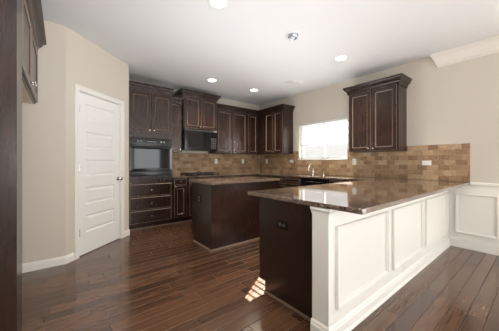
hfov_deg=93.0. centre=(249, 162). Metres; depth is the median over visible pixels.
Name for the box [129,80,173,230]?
tall cabinet
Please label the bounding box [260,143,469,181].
backsplash
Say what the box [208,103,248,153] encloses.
upper cabinet
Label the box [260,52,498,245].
wall
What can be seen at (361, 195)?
countertop
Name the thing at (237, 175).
base cabinet
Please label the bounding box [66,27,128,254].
wall
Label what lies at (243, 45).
ceiling
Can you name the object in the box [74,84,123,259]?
door
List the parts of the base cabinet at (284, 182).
false drawer, false drawer, door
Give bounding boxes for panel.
[0,0,21,330]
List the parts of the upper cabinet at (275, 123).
door, crown moulding, door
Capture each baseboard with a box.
[22,252,74,272]
[124,229,129,236]
[450,236,498,255]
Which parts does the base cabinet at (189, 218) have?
door, drawer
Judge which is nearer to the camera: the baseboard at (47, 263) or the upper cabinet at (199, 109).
the baseboard at (47, 263)
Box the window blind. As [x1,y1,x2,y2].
[300,117,347,145]
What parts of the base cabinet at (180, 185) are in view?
drawer, door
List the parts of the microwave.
door, control panel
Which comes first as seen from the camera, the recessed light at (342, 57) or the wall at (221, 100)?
the recessed light at (342, 57)
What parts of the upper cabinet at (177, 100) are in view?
door, crown moulding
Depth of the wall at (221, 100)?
6.04 m
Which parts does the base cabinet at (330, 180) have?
drawer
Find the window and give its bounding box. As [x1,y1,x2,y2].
[298,119,347,159]
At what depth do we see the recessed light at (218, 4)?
2.33 m
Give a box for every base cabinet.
[171,178,187,223]
[186,176,221,221]
[222,175,255,177]
[260,197,311,321]
[269,176,300,187]
[329,179,349,183]
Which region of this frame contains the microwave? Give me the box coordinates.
[182,128,216,151]
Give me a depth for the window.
5.07 m
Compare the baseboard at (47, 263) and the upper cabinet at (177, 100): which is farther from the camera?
the upper cabinet at (177, 100)
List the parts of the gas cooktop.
cooktop plate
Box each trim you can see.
[430,35,498,67]
[455,193,498,239]
[470,182,498,188]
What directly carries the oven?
in the tall cabinet at (150, 106)
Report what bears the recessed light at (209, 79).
in the ceiling
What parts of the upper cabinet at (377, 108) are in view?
door, crown moulding, door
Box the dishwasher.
[301,178,328,185]
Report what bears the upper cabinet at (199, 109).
attached to the wall at (221, 100)
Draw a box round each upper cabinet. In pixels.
[22,0,46,103]
[173,88,220,130]
[173,95,182,152]
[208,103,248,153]
[244,109,257,154]
[254,104,294,154]
[343,73,411,152]
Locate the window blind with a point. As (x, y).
(343, 118)
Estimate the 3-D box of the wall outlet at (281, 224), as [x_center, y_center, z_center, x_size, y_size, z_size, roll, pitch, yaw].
[0.270,0.520,1.967,0.010,0.072,0.116,0,0,-38]
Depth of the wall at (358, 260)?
1.84 m
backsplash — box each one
[173,153,258,174]
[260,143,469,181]
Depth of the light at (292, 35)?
2.88 m
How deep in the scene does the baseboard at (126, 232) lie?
3.75 m
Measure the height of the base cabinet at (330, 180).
0.872 m
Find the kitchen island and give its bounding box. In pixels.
[189,176,279,251]
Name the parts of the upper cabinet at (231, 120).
door, crown moulding, door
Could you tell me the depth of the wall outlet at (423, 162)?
3.55 m
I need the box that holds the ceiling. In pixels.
[41,0,498,105]
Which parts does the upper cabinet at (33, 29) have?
door, door, crown moulding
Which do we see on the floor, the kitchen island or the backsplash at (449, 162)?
the kitchen island
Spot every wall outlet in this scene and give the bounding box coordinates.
[277,219,286,230]
[422,161,430,164]
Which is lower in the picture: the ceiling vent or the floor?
the floor
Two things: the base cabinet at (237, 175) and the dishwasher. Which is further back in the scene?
the base cabinet at (237, 175)
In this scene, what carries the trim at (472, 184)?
attached to the wall at (457, 103)
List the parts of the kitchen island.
shoe moulding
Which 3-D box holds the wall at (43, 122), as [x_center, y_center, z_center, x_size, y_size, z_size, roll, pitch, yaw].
[-2.564,-0.200,2.459,1.040,2.740,0.120,0,0,-38]
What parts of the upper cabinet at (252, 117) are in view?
door, crown moulding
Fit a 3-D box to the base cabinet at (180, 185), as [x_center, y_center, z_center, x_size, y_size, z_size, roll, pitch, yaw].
[-1.494,0.734,4.745,0.295,0.872,0.645,0,0,-38]
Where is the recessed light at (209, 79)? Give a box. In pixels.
[207,78,216,81]
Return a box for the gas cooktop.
[180,172,219,175]
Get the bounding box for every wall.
[22,20,65,263]
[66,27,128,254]
[141,82,259,174]
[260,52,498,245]
[310,191,450,330]
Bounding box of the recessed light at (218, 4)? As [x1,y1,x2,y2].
[208,0,227,8]
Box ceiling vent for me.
[284,80,301,85]
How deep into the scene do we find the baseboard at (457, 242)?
3.13 m
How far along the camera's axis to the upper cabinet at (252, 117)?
5.97 m
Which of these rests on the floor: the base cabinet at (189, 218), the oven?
the base cabinet at (189, 218)
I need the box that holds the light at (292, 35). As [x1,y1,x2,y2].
[285,31,300,39]
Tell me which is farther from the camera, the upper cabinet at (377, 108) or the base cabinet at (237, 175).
the base cabinet at (237, 175)
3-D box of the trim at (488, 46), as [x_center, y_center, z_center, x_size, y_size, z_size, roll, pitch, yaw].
[4.122,-1.474,1.659,0.081,0.189,4.675,0,0,-38]
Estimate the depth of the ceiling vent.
4.70 m
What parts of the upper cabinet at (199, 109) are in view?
door, crown moulding, door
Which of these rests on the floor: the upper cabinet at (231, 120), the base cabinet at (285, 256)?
the base cabinet at (285, 256)
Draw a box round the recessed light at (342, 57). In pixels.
[334,55,347,60]
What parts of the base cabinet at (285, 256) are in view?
shoe moulding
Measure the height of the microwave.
0.442 m
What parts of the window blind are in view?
rail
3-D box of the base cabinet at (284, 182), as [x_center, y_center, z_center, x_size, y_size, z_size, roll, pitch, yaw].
[0.741,0.734,5.025,0.122,0.872,0.939,0,0,-38]
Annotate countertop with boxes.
[173,172,469,214]
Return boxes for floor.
[22,221,498,330]
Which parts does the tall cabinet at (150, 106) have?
door, drawer, drawer, drawer, shoe moulding, crown moulding, door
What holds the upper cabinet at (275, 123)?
attached to the wall at (457, 103)
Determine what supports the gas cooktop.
in the countertop
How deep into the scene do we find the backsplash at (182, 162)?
5.65 m
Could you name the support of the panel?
on the floor
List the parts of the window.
sill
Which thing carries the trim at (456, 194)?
attached to the wall at (457, 103)
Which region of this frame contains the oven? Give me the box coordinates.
[129,137,172,175]
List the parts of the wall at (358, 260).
cap moulding, panel moulding, baseboard, panel moulding, panel moulding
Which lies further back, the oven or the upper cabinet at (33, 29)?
the oven

